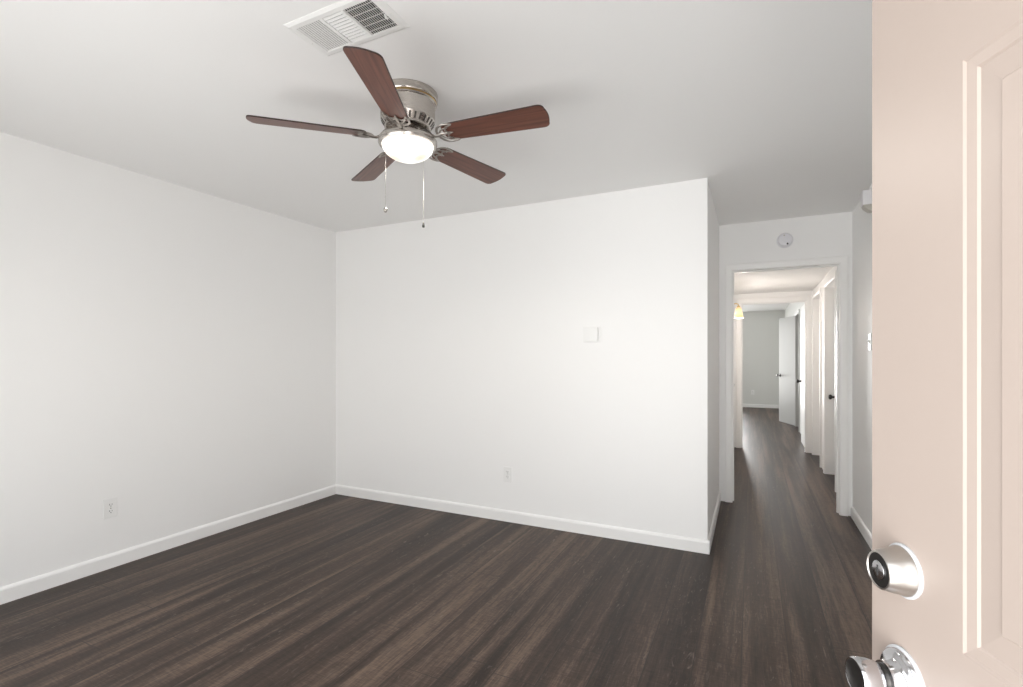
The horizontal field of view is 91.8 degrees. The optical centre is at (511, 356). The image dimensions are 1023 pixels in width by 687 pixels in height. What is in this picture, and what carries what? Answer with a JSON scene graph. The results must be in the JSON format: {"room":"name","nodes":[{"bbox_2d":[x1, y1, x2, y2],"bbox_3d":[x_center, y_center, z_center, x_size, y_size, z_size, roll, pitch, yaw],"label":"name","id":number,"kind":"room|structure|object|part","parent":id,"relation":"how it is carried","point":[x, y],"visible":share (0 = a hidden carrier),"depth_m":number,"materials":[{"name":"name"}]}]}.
{"room":"empty living room","nodes":[
{"label":"empty living room","id":0,"kind":"room"},
{"bbox_2d":[0,132,335,586],"bbox_3d":[-2.453,0.058,3.088,0.120,2.440,3.721,0,0,26],"label":"wall","id":1,"kind":"structure","parent":0,"point":[168,350],"depth_m":3.17,"materials":[{"name":"paint"}]},
{"bbox_2d":[103,497,116,518],"bbox_3d":[-2.426,0.916,2.998,0.008,0.116,0.072,0,0,26],"label":"wall outlet","id":2,"kind":"object","parent":1,"relation":"attached to","point":[109,505],"visible":1,"depth_m":2.99,"materials":[{"name":"white plastic"}]},
{"bbox_2d":[0,485,335,604],"bbox_3d":[-2.389,1.235,3.067,0.013,0.086,3.438,0,0,26],"label":"baseboard","id":3,"kind":"structure","parent":1,"relation":"attached to","point":[8,593],"depth_m":3.15,"materials":[{"name":"white paint"}]},
{"bbox_2d":[0,0,871,231],"bbox_3d":[-0.214,-1.212,2.732,4.461,0.100,5.030,0,0,26],"label":"ceiling","id":4,"kind":"structure","parent":0,"point":[769,102],"depth_m":2.23,"materials":[{"name":"paint"}]},
{"bbox_2d":[284,0,409,55],"bbox_3d":[-0.577,-1.153,1.739,0.394,0.019,0.201,0,0,26],"label":"ceiling vent","id":5,"kind":"object","parent":4,"relation":"in","point":[333,27],"visible":1,"depth_m":1.73,"materials":[{"name":"metal"}]},
{"bbox_2d":[246,46,549,227],"bbox_3d":[-0.423,-0.882,2.198,1.218,0.559,1.232,0,0,26],"label":"ceiling fan","id":6,"kind":"object","parent":4,"relation":"hanging from","point":[408,107],"visible":1,"depth_m":2.09,"materials":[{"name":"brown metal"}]},
{"bbox_3d":[-0.853,-0.967,2.079,0.466,0.034,0.130,0,0,-17],"label":"blade","id":7,"kind":"part","parent":6,"relation":"part of","materials":[{"name":"brown wood"}]},
{"bbox_3d":[-0.693,-0.967,2.534,0.130,0.034,0.466,0,0,-35],"label":"blade","id":8,"kind":"part","parent":6,"relation":"part of","materials":[{"name":"brown wood"}]},
{"bbox_3d":[-0.469,-0.967,1.785,0.130,0.034,0.466,0,0,1],"label":"blade","id":9,"kind":"part","parent":6,"relation":"part of","materials":[{"name":"brown wood"}]},
{"bbox_3d":[-0.530,-0.792,2.088,0.003,0.331,0.006,0,0,42],"label":"pull chain","id":10,"kind":"part","parent":6,"relation":"part of","materials":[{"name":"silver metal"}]},
{"bbox_3d":[-0.459,-0.902,2.196,0.225,0.066,0.225,0,0,26],"label":"lamp shade","id":11,"kind":"part","parent":6,"relation":"part of","materials":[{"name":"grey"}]},
{"bbox_3d":[-0.412,-0.791,2.316,0.003,0.333,0.006,0,0,13],"label":"pull chain","id":12,"kind":"part","parent":6,"relation":"part of","materials":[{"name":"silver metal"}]},
{"bbox_3d":[-0.209,-0.967,2.523,0.130,0.034,0.466,0,0,37],"label":"blade","id":13,"kind":"part","parent":6,"relation":"part of","materials":[{"name":"brown wood"}]},
{"bbox_3d":[-0.071,-0.967,2.060,0.466,0.034,0.130,0,0,19],"label":"blade","id":14,"kind":"part","parent":6,"relation":"part of","materials":[{"name":"brown wood"}]},
{"bbox_2d":[0,407,871,686],"bbox_3d":[2.071,1.308,6.702,5.114,0.060,14.170,0,0,26],"label":"floor","id":15,"kind":"structure","parent":0,"point":[336,590],"depth_m":2.54,"materials":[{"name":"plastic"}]},
{"bbox_2d":[336,178,718,539],"bbox_3d":[0.128,0.058,4.566,3.237,2.440,1.429,0,0,26],"label":"wall","id":16,"kind":"structure","parent":0,"point":[462,356],"depth_m":3.75,"materials":[{"name":"paint"}]},
{"bbox_2d":[504,467,511,481],"bbox_3d":[-0.029,0.913,3.844,0.072,0.116,0.008,0,0,26],"label":"wall outlet","id":17,"kind":"object","parent":16,"relation":"attached to","point":[507,470],"visible":1,"depth_m":3.84,"materials":[{"name":"white plastic"}]},
{"bbox_2d":[336,484,709,554],"bbox_3d":[-0.181,1.235,3.915,3.250,0.086,0.013,0,0,26],"label":"baseboard","id":18,"kind":"structure","parent":16,"relation":"attached to","point":[600,530],"depth_m":3.72,"materials":[{"name":"white paint"}]},
{"bbox_2d":[583,326,600,342],"bbox_3d":[0.573,-0.158,3.542,0.132,0.114,0.026,0,0,26],"label":"thermostat","id":19,"kind":"object","parent":16,"relation":"attached to","point":[590,334],"visible":1,"depth_m":3.53,"materials":[{"name":"white plastic"}]},
{"bbox_2d":[708,492,720,549],"bbox_3d":[1.560,1.235,3.795,0.013,0.086,1.289,0,0,26],"label":"baseboard","id":20,"kind":"structure","parent":16,"relation":"attached to","point":[714,520],"depth_m":3.69,"materials":[{"name":"white paint"}]},
{"bbox_2d":[743,310,784,404],"bbox_3d":[5.455,0.068,12.869,4.400,2.420,0.120,0,0,26],"label":"wall","id":21,"kind":"structure","parent":0,"point":[760,328],"depth_m":12.41,"materials":[{"name":"paint"}]},
{"bbox_2d":[743,404,778,407],"bbox_3d":[5.081,1.235,12.976,3.635,0.086,0.013,0,0,26],"label":"baseboard","id":22,"kind":"structure","parent":21,"relation":"attached to","point":[744,405],"depth_m":12.41,"materials":[{"name":"white paint"}]},
{"bbox_2d":[743,303,789,311],"bbox_3d":[4.041,-1.192,10.087,4.520,0.100,6.360,0,0,26],"label":"ceiling","id":23,"kind":"structure","parent":0,"point":[780,306],"depth_m":11.50,"materials":[{"name":"paint"}]},
{"bbox_2d":[734,291,811,446],"bbox_3d":[2.487,0.068,7.373,3.850,2.420,0.120,0,0,26],"label":"wall","id":24,"kind":"structure","parent":0,"point":[796,293],"depth_m":6.94,"materials":[{"name":"paint"}]},
{"bbox_2d":[736,295,811,452],"bbox_3d":[3.600,0.233,6.825,0.919,2.090,0.137,0,0,26],"label":"trim","id":25,"kind":"structure","parent":24,"relation":"attached to","point":[792,299],"depth_m":6.71,"materials":[{"name":"white paint"}]},
{"bbox_2d":[734,267,833,294],"bbox_3d":[2.944,-0.927,5.541,1.224,0.100,2.780,0,0,26],"label":"ceiling","id":26,"kind":"structure","parent":0,"point":[797,279],"depth_m":5.70,"materials":[{"name":"paint"}]},
{"bbox_2d":[719,212,851,515],"bbox_3d":[2.312,0.058,4.236,0.984,2.440,0.120,0,0,26],"label":"wall","id":27,"kind":"structure","parent":0,"point":[827,235],"depth_m":4.18,"materials":[{"name":"paint"}]},
{"bbox_2d":[777,233,792,247],"bbox_3d":[2.293,-0.979,4.155,0.124,0.124,0.042,0,0,26],"label":"smoke detector","id":28,"kind":"object","parent":27,"relation":"attached to","point":[784,240],"visible":1,"depth_m":4.14,"materials":[{"name":"plastic"}]},
{"bbox_2d":[725,256,847,515],"bbox_3d":[2.321,0.234,4.231,0.906,2.088,0.154,0,0,26],"label":"trim","id":29,"kind":"structure","parent":27,"relation":"attached to","point":[840,262],"depth_m":4.05,"materials":[{"name":"white paint"}]},
{"bbox_2d":[785,184,871,533],"bbox_3d":[3.999,0.058,5.702,0.773,2.440,14.050,0,0,26],"label":"wall","id":30,"kind":"structure","parent":0,"point":[861,220],"depth_m":3.64,"materials":[{"name":"paint"}]},
{"bbox_2d":[777,316,794,425],"bbox_3d":[5.289,0.259,9.436,0.166,2.022,0.700,0,0,1],"label":"door","id":31,"kind":"structure","parent":30,"relation":"in","point":[786,374],"depth_m":9.41,"materials":[{"name":"paint"}]},
{"bbox_2d":[795,309,799,431],"bbox_3d":[5.106,0.234,8.738,0.137,2.088,0.820,0,0,26],"label":"trim","id":32,"kind":"structure","parent":30,"relation":"attached to","point":[797,313],"depth_m":9.07,"materials":[{"name":"paint"}]},
{"bbox_2d":[796,304,804,446],"bbox_3d":[4.147,0.267,7.065,0.100,2.007,0.760,0,0,26],"label":"door","id":33,"kind":"structure","parent":30,"relation":"in","point":[802,380],"depth_m":7.21,"materials":[{"name":"white paint"}]},
{"bbox_2d":[812,286,821,467],"bbox_3d":[3.811,0.234,6.082,0.137,2.088,0.870,0,0,26],"label":"trim","id":34,"kind":"structure","parent":30,"relation":"attached to","point":[817,295],"depth_m":6.43,"materials":[{"name":"white paint"}]},
{"bbox_2d":[823,270,835,491],"bbox_3d":[3.305,0.230,5.038,0.137,2.097,0.887,0,0,26],"label":"door","id":35,"kind":"structure","parent":30,"relation":"attached to","point":[829,285],"depth_m":5.38,"materials":[{"name":"white paint"}]},
{"bbox_2d":[851,506,871,549],"bbox_3d":[1.686,1.235,1.828,0.013,0.086,4.720,0,0,26],"label":"baseboard","id":36,"kind":"structure","parent":30,"relation":"attached to","point":[861,526],"depth_m":3.57,"materials":[{"name":"white paint"}]},
{"bbox_2d":[860,189,871,212],"bbox_3d":[2.379,-1.037,3.316,0.062,0.140,0.082,0,0,26],"label":"sensor","id":37,"kind":"object","parent":30,"relation":"attached to","point":[866,195],"visible":0.76,"depth_m":3.29,"materials":[{"name":"plastic"}]},
{"bbox_2d":[867,333,871,350],"bbox_3d":[2.426,-0.100,3.364,0.020,0.116,0.072,0,0,26],"label":"light switch","id":38,"kind":"object","parent":30,"relation":"attached to","point":[869,340],"visible":1,"depth_m":3.36,"materials":[{"name":"white plastic"}]},
{"bbox_3d":[-1.278,0.058,0.536,4.221,2.440,0.150,0,0,26],"label":"wall","id":39,"kind":"structure","parent":0,"visible":0},
{"bbox_2d":[845,0,1022,686],"bbox_3d":[0.452,0.258,0.227,0.103,2.020,0.910,0,0,4],"label":"door","id":40,"kind":"structure","parent":39,"relation":"in","point":[945,560],"depth_m":0.55,"materials":[{"name":"paint"}]},
{"bbox_3d":[0.434,0.402,0.623,0.004,0.040,0.040,0,0,4],"label":"knob","id":41,"kind":"part","parent":40,"relation":"part of","materials":[{"name":"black metal"}]},
{"bbox_3d":[0.444,0.402,0.621,0.040,0.045,0.047,0,0,26],"label":"knob","id":42,"kind":"part","parent":40,"relation":"part of","materials":[{"name":"silver metal"}]},
{"bbox_3d":[0.488,0.402,0.619,0.004,0.075,0.075,0,0,4],"label":"knob","id":43,"kind":"part","parent":40,"relation":"part of","materials":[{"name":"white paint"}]},
{"bbox_3d":[2.448,0.201,5.781,0.120,2.155,2.780,0,0,26],"label":"wall","id":44,"kind":"structure","parent":0,"visible":0},
{"bbox_2d":[734,303,743,318],"bbox_3d":[2.725,-0.570,6.013,0.178,0.205,0.124,0,0,26],"label":"wall sconce","id":45,"kind":"object","parent":44,"relation":"attached to","point":[738,314],"visible":0.8,"depth_m":5.97,"materials":[{"name":"glass"}]}
]}

